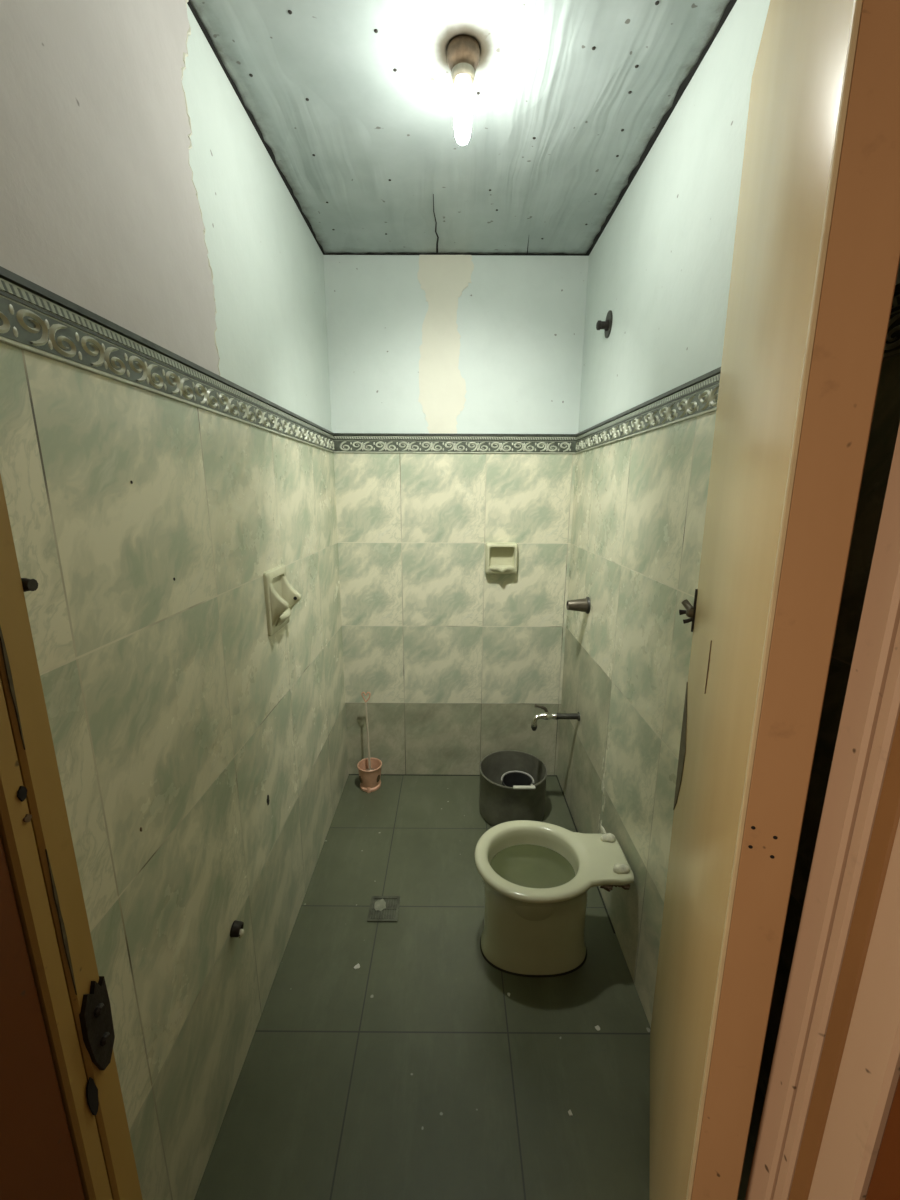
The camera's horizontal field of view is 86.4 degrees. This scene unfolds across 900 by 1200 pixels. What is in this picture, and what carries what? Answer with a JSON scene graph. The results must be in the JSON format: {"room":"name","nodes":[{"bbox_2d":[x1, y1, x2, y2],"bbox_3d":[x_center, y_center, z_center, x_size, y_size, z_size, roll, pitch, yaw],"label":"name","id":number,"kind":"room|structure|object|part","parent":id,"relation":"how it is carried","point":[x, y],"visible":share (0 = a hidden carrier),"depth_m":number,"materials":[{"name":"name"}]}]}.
{"room":"bathroom","nodes":[
{"label":"bathroom","id":0,"kind":"room"},
{"bbox_2d":[0,0,348,1199],"bbox_3d":[-0.566,-0.049,1.285,0.114,2.358,2.085,0,13,0],"label":"wall","id":1,"kind":"structure","parent":0,"point":[167,438],"depth_m":0.89,"materials":[{"name":"tile"}]},
{"bbox_2d":[230,920,243,937],"bbox_3d":[-0.511,0.795,1.153,0.025,0.043,0.034,0,13,0],"label":"pipe stub","id":2,"kind":"object","parent":1,"relation":"attached to","point":[237,930],"visible":1,"depth_m":1.14,"materials":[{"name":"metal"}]},
{"bbox_2d":[263,565,301,635],"bbox_3d":[-0.490,-0.002,1.422,0.059,0.184,0.160,0,13,0],"label":"paper holder","id":3,"kind":"object","parent":1,"relation":"attached to","point":[281,597],"visible":1,"depth_m":1.38,"materials":[{"name":"beige ceramic"}]},
{"bbox_3d":[-0.512,-0.002,1.422,0.015,0.184,0.160,0,13,0],"label":"plate","id":4,"kind":"part","parent":3,"relation":"part of","materials":[{"name":"beige ceramic"}]},
{"bbox_3d":[-0.489,0.013,1.365,0.056,0.164,0.026,0,13,0],"label":"arm","id":5,"kind":"part","parent":3,"relation":"part of","materials":[{"name":"beige ceramic"}]},
{"bbox_3d":[-0.488,-0.013,1.480,0.056,0.164,0.026,0,13,0],"label":"arm","id":6,"kind":"part","parent":3,"relation":"part of","materials":[{"name":"beige ceramic"}]},
{"bbox_2d":[194,774,650,1199],"bbox_3d":[-0.005,1.374,0.569,3.200,0.102,4.105,0,13,0],"label":"floor","id":7,"kind":"structure","parent":0,"point":[412,1072],"depth_m":1.26,"materials":[{"name":"tile"}]},
{"bbox_2d":[357,758,381,792],"bbox_3d":[-0.391,0.858,2.346,0.120,0.124,0.120,0,13,0],"label":"brush holder","id":8,"kind":"object","parent":7,"relation":"on","point":[370,780],"visible":0.98,"depth_m":2.31,"materials":[{"name":"pink plastic"}]},
{"bbox_2d":[361,692,373,769],"bbox_3d":[-0.391,0.667,2.303,0.066,0.467,0.066,0,13,0],"label":"toilet brush","id":9,"kind":"object","parent":8,"relation":"in","point":[368,745],"visible":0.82,"depth_m":2.30,"materials":[{"name":"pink plastic"}]},
{"bbox_3d":[-0.395,0.673,2.312,0.013,0.381,0.038,-5,14,-23],"label":"handle","id":10,"kind":"part","parent":9,"relation":"part of","materials":[{"name":"beige plastic"}]},
{"bbox_2d":[367,896,399,921],"bbox_3d":[-0.229,1.073,1.666,0.103,0.005,0.103,0,13,0],"label":"floor drain","id":11,"kind":"object","parent":7,"relation":"on","point":[382,908],"visible":1,"depth_m":1.66,"materials":[{"name":"metal"}]},
{"bbox_2d":[479,750,547,826],"bbox_3d":[0.280,0.855,2.156,0.302,0.220,0.302,0,13,0],"label":"bucket","id":12,"kind":"object","parent":7,"relation":"on","point":[498,803],"visible":0.85,"depth_m":2.07,"materials":[{"name":"plastic"}]},
{"bbox_2d":[501,771,535,788],"bbox_3d":[0.291,0.862,2.076,0.144,0.220,0.163,0,13,0],"label":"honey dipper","id":13,"kind":"object","parent":12,"relation":"in","point":[515,779],"visible":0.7,"depth_m":2.12,"materials":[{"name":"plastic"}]},
{"bbox_3d":[0.307,0.775,1.982,0.092,0.009,0.017,0,13,0],"label":"handle","id":14,"kind":"part","parent":13,"relation":"part of","materials":[{"name":"plastic"}]},
{"bbox_2d":[474,820,633,977],"bbox_3d":[0.305,0.927,1.495,0.461,0.369,0.326,0,13,0],"label":"toilet","id":15,"kind":"object","parent":7,"relation":"on","point":[537,877],"visible":1,"depth_m":1.44,"materials":[{"name":"beige ceramic"}]},
{"bbox_2d":[323,255,588,774],"bbox_3d":[0.020,-0.263,2.245,1.078,2.358,0.114,0,13,0],"label":"wall","id":16,"kind":"structure","parent":0,"point":[455,380],"depth_m":2.14,"materials":[{"name":"green paint"}]},
{"bbox_2d":[485,542,517,573],"bbox_3d":[0.236,-0.186,2.179,0.147,0.144,0.070,0,13,0],"label":"soap dish","id":17,"kind":"object","parent":16,"relation":"attached to","point":[500,557],"visible":1,"depth_m":2.19,"materials":[{"name":"beige ceramic"}]},
{"bbox_2d":[187,0,736,255],"bbox_3d":[0.021,-1.233,1.016,1.278,0.084,2.085,0,13,0],"label":"ceiling","id":18,"kind":"structure","parent":0,"point":[351,102],"depth_m":1.20,"materials":[{"name":"paint"}]},
{"bbox_2d":[447,35,479,84],"bbox_3d":[0.029,-1.173,1.053,0.073,0.056,0.073,0,13,0],"label":"holder","id":19,"kind":"object","parent":18,"relation":"attached to","point":[463,52],"visible":0.88,"depth_m":1.03,"materials":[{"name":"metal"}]},
{"bbox_2d":[454,73,471,144],"bbox_3d":[0.029,-1.093,1.071,0.041,0.124,0.041,0,13,0],"label":"light bulb","id":20,"kind":"object","parent":19,"relation":"hanging from","point":[462,91],"visible":1,"depth_m":1.06,"materials":[{"name":"beige glass"}]},
{"bbox_2d":[557,0,899,1199],"bbox_3d":[0.599,-0.043,1.282,0.114,2.358,2.085,0,13,0],"label":"wall","id":21,"kind":"structure","parent":0,"point":[661,263],"depth_m":1.26,"materials":[{"name":"tile"}]},
{"bbox_2d":[531,704,579,730],"bbox_3d":[0.448,0.497,2.042,0.203,0.121,0.040,0,13,0],"label":"faucet","id":22,"kind":"object","parent":21,"relation":"attached to","point":[546,715],"visible":1,"depth_m":2.03,"materials":[{"name":"silver metal"}]},
{"bbox_3d":[0.369,0.511,2.041,0.044,0.051,0.024,-2,13,-9],"label":"spout","id":23,"kind":"part","parent":22,"relation":"part of","materials":[{"name":"silver metal"}]},
{"bbox_3d":[0.388,0.460,2.030,0.061,0.043,0.015,-2,13,-8],"label":"lever","id":24,"kind":"part","parent":22,"relation":"part of","materials":[{"name":"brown metal"}]},
{"bbox_2d":[566,597,590,613],"bbox_3d":[0.510,0.021,1.912,0.083,0.068,0.068,0,13,0],"label":"shower valve","id":25,"kind":"object","parent":21,"relation":"attached to","point":[582,605],"visible":1,"depth_m":1.89,"materials":[{"name":"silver metal"}]},
{"bbox_2d":[596,310,612,337],"bbox_3d":[0.539,-0.971,1.688,0.043,0.086,0.072,0,13,0],"label":"pipe stub","id":26,"kind":"object","parent":21,"relation":"attached to","point":[606,325],"visible":1,"depth_m":1.68,"materials":[{"name":"metal"}]},
{"bbox_3d":[0.558,-0.971,1.688,0.005,0.086,0.072,0,13,0],"label":"wall plate","id":27,"kind":"part","parent":26,"relation":"part of","materials":[{"name":"grey metal"}]},
{"bbox_3d":[0.013,0.168,0.335,1.078,2.358,0.140,0,13,0],"label":"wall","id":28,"kind":"structure","parent":0,"visible":0},
{"bbox_2d":[0,474,142,1199],"bbox_3d":[-0.382,0.228,0.332,0.118,2.240,0.204,0,13,0],"label":"door frame","id":29,"kind":"structure","parent":28,"relation":"attached to","point":[65,1135],"depth_m":0.39,"materials":[{"name":"wood"}]},
{"bbox_3d":[-0.388,0.235,0.301,0.106,2.240,0.141,0,13,0],"label":"casing","id":30,"kind":"part","parent":29,"relation":"part of","materials":[{"name":"brown wood"}]},
{"bbox_3d":[-0.328,0.400,0.450,0.009,0.097,0.029,0,13,0],"label":"strike plate","id":31,"kind":"part","parent":29,"relation":"part of","materials":[{"name":"metal"}]},
{"bbox_2d":[649,0,899,1199],"bbox_3d":[0.391,0.181,0.720,0.074,1.976,0.617,5,13,22],"label":"door","id":32,"kind":"structure","parent":28,"relation":"in","point":[816,259],"depth_m":0.45,"materials":[{"name":"beige paint"}]},
{"bbox_3d":[0.479,0.035,0.972,0.029,0.028,0.012,12,17,43],"label":"bolt knob","id":33,"kind":"part","parent":32,"relation":"part of","materials":[{"name":"metal"}]},
{"bbox_3d":[0.488,0.021,0.958,0.004,0.089,0.013,5,13,22],"label":"bolt plate","id":34,"kind":"part","parent":32,"relation":"part of","materials":[{"name":"metal"}]},
{"bbox_2d":[745,424,899,1199],"bbox_3d":[0.390,0.231,0.334,0.110,2.240,0.213,0,13,0],"label":"door frame","id":35,"kind":"structure","parent":28,"relation":"attached to","point":[829,1128],"depth_m":0.40,"materials":[{"name":"brown wood"}]},
{"bbox_3d":[0.392,0.242,0.282,0.106,2.240,0.106,0,13,0],"label":"casing","id":36,"kind":"part","parent":35,"relation":"part of","materials":[{"name":"beige wood"}]}
]}

